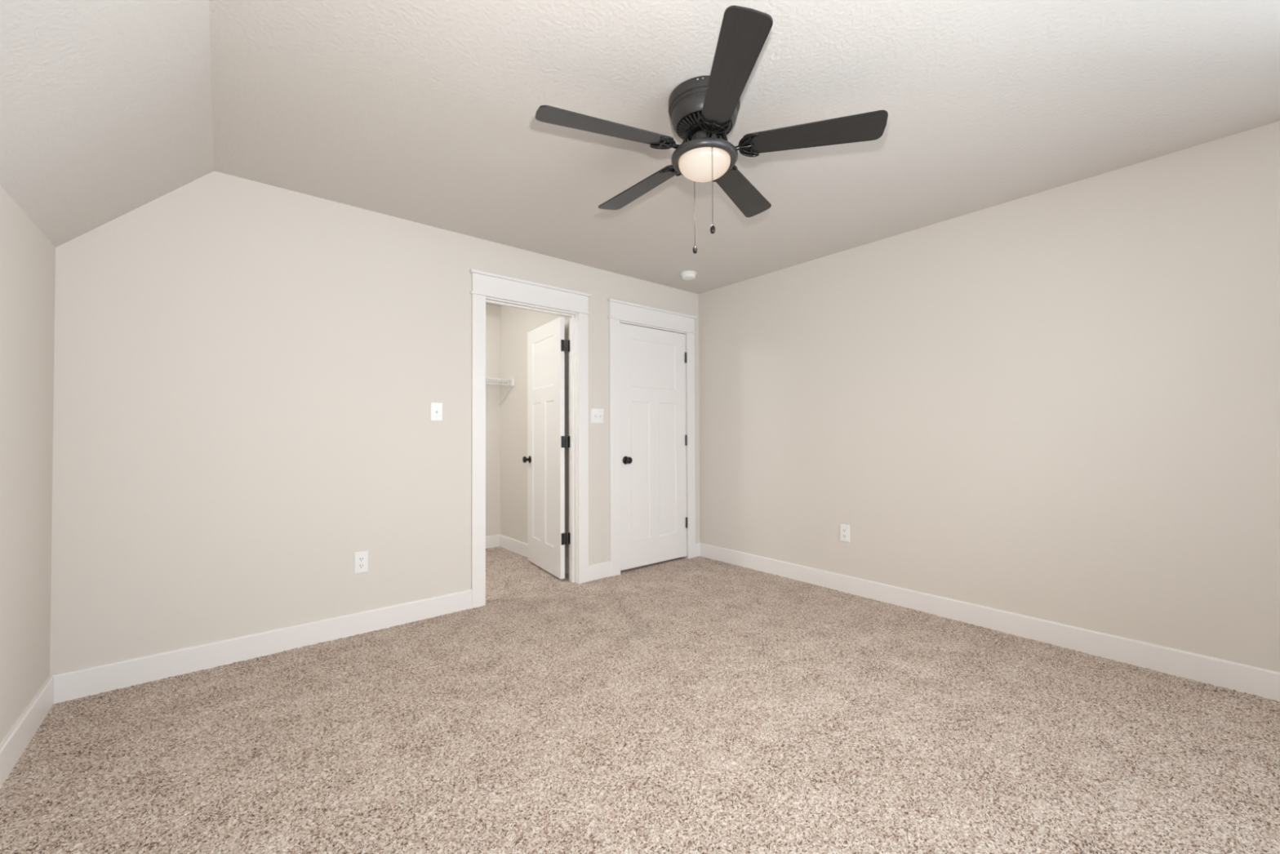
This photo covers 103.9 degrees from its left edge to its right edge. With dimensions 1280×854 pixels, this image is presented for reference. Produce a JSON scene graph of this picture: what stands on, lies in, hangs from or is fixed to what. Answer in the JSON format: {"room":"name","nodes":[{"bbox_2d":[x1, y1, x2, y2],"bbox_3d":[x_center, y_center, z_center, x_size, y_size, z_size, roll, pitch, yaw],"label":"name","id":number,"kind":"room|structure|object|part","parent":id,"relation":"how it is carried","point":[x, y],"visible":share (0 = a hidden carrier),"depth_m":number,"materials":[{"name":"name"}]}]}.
{"room":"empty bedroom","nodes":[
{"label":"empty bedroom","id":0,"kind":"room"},
{"bbox_2d":[0,185,55,743],"bbox_3d":[-1.042,0.178,0.304,0.100,1.957,4.670,0,-1,-40],"label":"wall","id":1,"kind":"structure","parent":0,"point":[27,256],"depth_m":1.82,"materials":[{"name":"beige paint"}]},
{"bbox_2d":[0,675,53,787],"bbox_3d":[-1.028,1.082,0.368,0.015,0.129,4.535,0,-1,-40],"label":"baseboard","id":2,"kind":"structure","parent":1,"relation":"attached to","point":[18,738],"depth_m":1.81,"materials":[{"name":"white paint"}]},
{"bbox_2d":[49,170,699,675],"bbox_3d":[-1.049,-0.028,3.417,4.074,2.460,0.115,0,-1,-40],"label":"wall","id":3,"kind":"structure","parent":0,"point":[248,374],"depth_m":2.60,"materials":[{"name":"beige paint"}]},
{"bbox_2d":[49,589,471,703],"bbox_3d":[-1.795,1.120,2.690,1.811,0.129,0.015,0,-1,-40],"label":"baseboard","id":4,"kind":"structure","parent":3,"relation":"attached to","point":[93,680],"depth_m":2.51,"materials":[{"name":"white paint"}]},
{"bbox_2d":[354,551,368,573],"bbox_3d":[-1.595,0.775,2.867,0.071,0.121,0.009,0,-1,-40],"label":"wall outlet","id":5,"kind":"object","parent":3,"relation":"attached to","point":[361,558],"visible":1,"depth_m":2.86,"materials":[{"name":"white plastic"}]},
{"bbox_2d":[358,556,364,561],"bbox_3d":[-1.594,0.755,2.865,0.034,0.027,0.003,0,-1,-40],"label":"receptacle","id":6,"kind":"object","parent":5,"relation":"attached to","point":[360,558],"depth_m":2.86,"materials":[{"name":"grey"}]},
{"bbox_2d":[358,563,364,568],"bbox_3d":[-1.594,0.794,2.864,0.034,0.027,0.003,0,-1,-40],"label":"receptacle","id":7,"kind":"object","parent":5,"relation":"attached to","point":[360,565],"depth_m":2.86,"materials":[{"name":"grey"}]},
{"bbox_2d":[430,402,442,421],"bbox_3d":[-1.273,-0.096,3.142,0.074,0.118,0.022,0,-1,-40],"label":"light switch","id":8,"kind":"object","parent":3,"relation":"attached to","point":[436,408],"visible":1,"depth_m":3.14,"materials":[{"name":"white plastic"}]},
{"bbox_2d":[469,268,591,608],"bbox_3d":[-0.783,0.084,3.612,0.942,2.225,0.153,0,-1,-40],"label":"door frame","id":9,"kind":"structure","parent":3,"relation":"attached to","point":[486,287],"depth_m":3.61,"materials":[{"name":"white paint"}]},
{"bbox_3d":[-1.067,0.158,3.312,0.090,2.068,0.018,0,-1,-40],"label":"casing","id":10,"kind":"part","parent":9,"relation":"part of","materials":[{"name":"white paint"}]},
{"bbox_3d":[-0.753,-0.880,3.586,0.938,0.014,0.028,0,-1,-40],"label":"bead molding","id":11,"kind":"part","parent":9,"relation":"part of","materials":[{"name":"white paint"}]},
{"bbox_3d":[-0.756,-0.949,3.591,0.910,0.124,0.019,0,-1,-40],"label":"head casing","id":12,"kind":"part","parent":9,"relation":"part of","materials":[{"name":"white paint"}]},
{"bbox_3d":[-0.750,-1.020,3.584,0.942,0.018,0.038,0,-1,-40],"label":"cap molding","id":13,"kind":"part","parent":9,"relation":"part of","materials":[{"name":"white paint"}]},
{"bbox_3d":[-0.437,0.164,3.838,0.088,2.068,0.018,0,-1,-40],"label":"casing","id":14,"kind":"part","parent":9,"relation":"part of","materials":[{"name":"white paint"}]},
{"bbox_2d":[522,316,570,578],"bbox_3d":[-0.797,0.163,4.149,0.103,2.022,0.746,0,-1,-36],"label":"door","id":15,"kind":"structure","parent":3,"relation":"in","point":[547,440],"depth_m":4.10,"materials":[{"name":"white paint"}]},
{"bbox_3d":[-1.001,0.285,4.386,0.051,0.057,0.057,0,-1,-33],"label":"knob","id":16,"kind":"part","parent":15,"relation":"part of","materials":[{"name":"black metal"}]},
{"bbox_2d":[591,408,604,423],"bbox_3d":[-0.329,-0.088,3.929,0.120,0.118,0.022,0,-1,-40],"label":"light switch","id":17,"kind":"object","parent":3,"relation":"attached to","point":[597,414],"visible":1,"depth_m":3.93,"materials":[{"name":"white plastic"}]},
{"bbox_2d":[588,560,610,581],"bbox_3d":[-0.319,1.132,3.920,0.210,0.129,0.015,0,-1,-40],"label":"baseboard","id":18,"kind":"structure","parent":3,"relation":"attached to","point":[602,570],"depth_m":3.91,"materials":[{"name":"white paint"}]},
{"bbox_2d":[607,297,697,576],"bbox_3d":[0.099,0.091,4.347,0.998,2.225,0.153,0,-1,-40],"label":"door frame","id":19,"kind":"structure","parent":3,"relation":"attached to","point":[620,311],"depth_m":4.14,"materials":[{"name":"white paint"}]},
{"bbox_3d":[-0.203,0.166,4.032,0.099,2.068,0.018,0,-1,-40],"label":"casing","id":20,"kind":"part","parent":19,"relation":"part of","materials":[{"name":"white paint"}]},
{"bbox_3d":[0.126,-0.942,4.326,0.966,0.124,0.019,0,-1,-40],"label":"head casing","id":21,"kind":"part","parent":19,"relation":"part of","materials":[{"name":"white paint"}]},
{"bbox_3d":[0.129,-0.872,4.321,0.994,0.014,0.028,0,-1,-40],"label":"bead molding","id":22,"kind":"part","parent":19,"relation":"part of","materials":[{"name":"white paint"}]},
{"bbox_3d":[0.132,-1.013,4.320,0.998,0.018,0.038,0,-1,-40],"label":"cap molding","id":23,"kind":"part","parent":19,"relation":"part of","materials":[{"name":"white paint"}]},
{"bbox_3d":[0.467,0.172,4.590,0.090,2.068,0.018,0,-1,-40],"label":"casing","id":24,"kind":"part","parent":19,"relation":"part of","materials":[{"name":"white paint"}]},
{"bbox_2d":[619,323,687,570],"bbox_3d":[0.136,0.160,4.318,0.772,2.022,0.100,0,-1,-40],"label":"door","id":25,"kind":"structure","parent":3,"relation":"in","point":[654,439],"depth_m":4.32,"materials":[{"name":"white paint"}]},
{"bbox_3d":[-0.094,0.273,4.092,0.057,0.057,0.051,0,-1,-40],"label":"knob","id":26,"kind":"part","parent":25,"relation":"part of","materials":[{"name":"black metal"}]},
{"bbox_2d":[695,542,699,556],"bbox_3d":[0.527,1.140,4.625,0.060,0.129,0.015,0,-1,-40],"label":"baseboard","id":27,"kind":"structure","parent":3,"relation":"attached to","point":[697,544],"depth_m":4.62,"materials":[{"name":"white paint"}]},
{"bbox_2d":[485,303,500,536],"bbox_3d":[-1.765,-0.004,4.880,3.300,2.460,0.100,0,-1,-40],"label":"wall","id":28,"kind":"structure","parent":0,"point":[492,312],"depth_m":5.05,"materials":[{"name":"beige paint"}]},
{"bbox_2d":[485,533,500,548],"bbox_3d":[-2.202,1.147,4.421,2.055,0.129,0.015,0,-1,-40],"label":"baseboard","id":29,"kind":"structure","parent":28,"relation":"attached to","point":[491,541],"depth_m":5.02,"materials":[{"name":"white paint"}]},
{"bbox_2d":[485,377,514,404],"bbox_3d":[-2.107,-0.355,4.331,2.045,0.240,0.315,0,-1,-40],"label":"wire shelf","id":30,"kind":"object","parent":28,"relation":"attached to","point":[512,380],"visible":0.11,"depth_m":4.86,"materials":[{"name":"white metal"}]},
{"bbox_3d":[-2.111,-0.437,4.332,2.039,0.059,0.310,0,-1,-40],"label":"rail","id":31,"kind":"part","parent":30,"relation":"part of","materials":[{"name":"white metal"}]},
{"bbox_2d":[500,306,568,558],"bbox_3d":[-0.915,-0.011,4.564,0.090,2.460,1.475,0,-1,-40],"label":"wall","id":32,"kind":"structure","parent":0,"point":[515,323],"depth_m":4.82,"materials":[{"name":"beige paint"}]},
{"bbox_2d":[499,534,568,573],"bbox_3d":[-0.948,1.143,4.509,0.015,0.129,1.455,0,-1,-40],"label":"baseboard","id":33,"kind":"structure","parent":32,"relation":"attached to","point":[518,547],"depth_m":4.78,"materials":[{"name":"white paint"}]},
{"bbox_2d":[0,546,1279,853],"bbox_3d":[-0.022,1.161,2.251,3.974,0.016,6.140,0,-1,-40],"label":"floor","id":34,"kind":"structure","parent":0,"point":[698,704],"depth_m":1.82,"materials":[{"name":"carpet"}]},
{"bbox_2d":[0,0,1279,293],"bbox_3d":[0.479,-1.089,1.595,4.074,0.603,4.670,0,-1,-40],"label":"ceiling","id":35,"kind":"structure","parent":0,"point":[424,112],"depth_m":1.91,"materials":[{"name":"white paint"}]},
{"bbox_2d":[680,271,697,279],"bbox_3d":[0.397,-1.231,4.085,0.134,0.045,0.134,0,-1,-40],"label":"smoke detector","id":36,"kind":"object","parent":35,"relation":"attached to","point":[686,275],"visible":1,"depth_m":4.05,"materials":[{"name":"white plastic"}]},
{"bbox_2d":[535,5,888,253],"bbox_3d":[0.206,-1.000,1.946,1.210,0.570,1.267,0,-1,-22],"label":"ceiling fan","id":37,"kind":"object","parent":35,"relation":"hanging from","point":[703,110],"visible":1,"depth_m":1.85,"materials":[{"name":"black metal"}]},
{"bbox_3d":[-0.121,-1.084,1.818,0.507,0.006,0.134,0,11,-22],"label":"blade","id":38,"kind":"part","parent":37,"relation":"part of","materials":[{"name":"grey wood"}]},
{"bbox_3d":[-0.003,-1.078,2.275,0.134,0.006,0.507,-15,9,-39],"label":"blade","id":39,"kind":"part","parent":37,"relation":"part of","materials":[{"name":"grey wood"}]},
{"bbox_3d":[0.165,-1.112,1.931,0.086,0.092,0.023,0,-1,-22],"label":"blade arm","id":40,"kind":"part","parent":37,"relation":"part of","materials":[{"name":"black metal"}]},
{"bbox_3d":[0.226,-0.892,2.062,0.003,0.295,0.003,0,-1,-40],"label":"pull chain","id":41,"kind":"part","parent":37,"relation":"part of","materials":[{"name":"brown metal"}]},
{"bbox_2d":[677,110,731,141],"bbox_3d":[0.252,-1.171,1.966,0.214,0.020,0.214,0,-1,8],"label":"vent","id":42,"kind":"object","parent":37,"relation":"attached to","point":[687,120],"depth_m":1.91,"materials":[{"name":"black metal"}]},
{"bbox_3d":[0.253,-1.010,1.964,0.202,0.063,0.202,0,-1,-40],"label":"lamp shade","id":43,"kind":"part","parent":37,"relation":"part of","materials":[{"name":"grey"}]},
{"bbox_3d":[0.258,-1.114,1.872,0.023,0.092,0.086,0,-1,-4],"label":"blade arm","id":44,"kind":"part","parent":37,"relation":"part of","materials":[{"name":"black metal"}]},
{"bbox_3d":[0.269,-0.895,1.859,0.003,0.295,0.003,0,-1,-40],"label":"pull chain","id":45,"kind":"part","parent":37,"relation":"part of","materials":[{"name":"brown metal"}]},
{"bbox_3d":[0.343,-1.113,1.942,0.086,0.092,0.023,0,-1,14],"label":"blade arm","id":46,"kind":"part","parent":37,"relation":"part of","materials":[{"name":"black metal"}]},
{"bbox_3d":[0.277,-1.089,1.564,0.134,0.006,0.507,12,-2,-3],"label":"blade","id":47,"kind":"part","parent":37,"relation":"part of","materials":[{"name":"grey wood"}]},
{"bbox_3d":[0.468,-1.079,2.304,0.134,0.006,0.507,-15,-9,31],"label":"blade","id":48,"kind":"part","parent":37,"relation":"part of","materials":[{"name":"grey wood"}]},
{"bbox_3d":[0.641,-1.086,1.865,0.507,0.006,0.134,0,-13,14],"label":"blade","id":49,"kind":"part","parent":37,"relation":"part of","materials":[{"name":"grey wood"}]},
{"bbox_2d":[698,120,1279,671],"bbox_3d":[1.550,-0.085,3.570,0.115,2.560,6.360,0,-1,-40],"label":"wall","id":50,"kind":"structure","parent":0,"point":[1061,404],"depth_m":2.72,"materials":[{"name":"beige paint"}]},
{"bbox_2d":[840,524,849,542],"bbox_3d":[1.460,0.758,3.573,0.009,0.121,0.071,0,-1,-40],"label":"wall outlet","id":51,"kind":"object","parent":50,"relation":"attached to","point":[844,529],"visible":1,"depth_m":3.57,"materials":[{"name":"white plastic"}]},
{"bbox_2d":[699,542,1279,701],"bbox_3d":[2.008,1.109,2.908,0.015,0.129,4.550,0,-1,-40],"label":"baseboard","id":52,"kind":"structure","parent":50,"relation":"attached to","point":[1253,680],"depth_m":2.70,"materials":[{"name":"white paint"}]}
]}

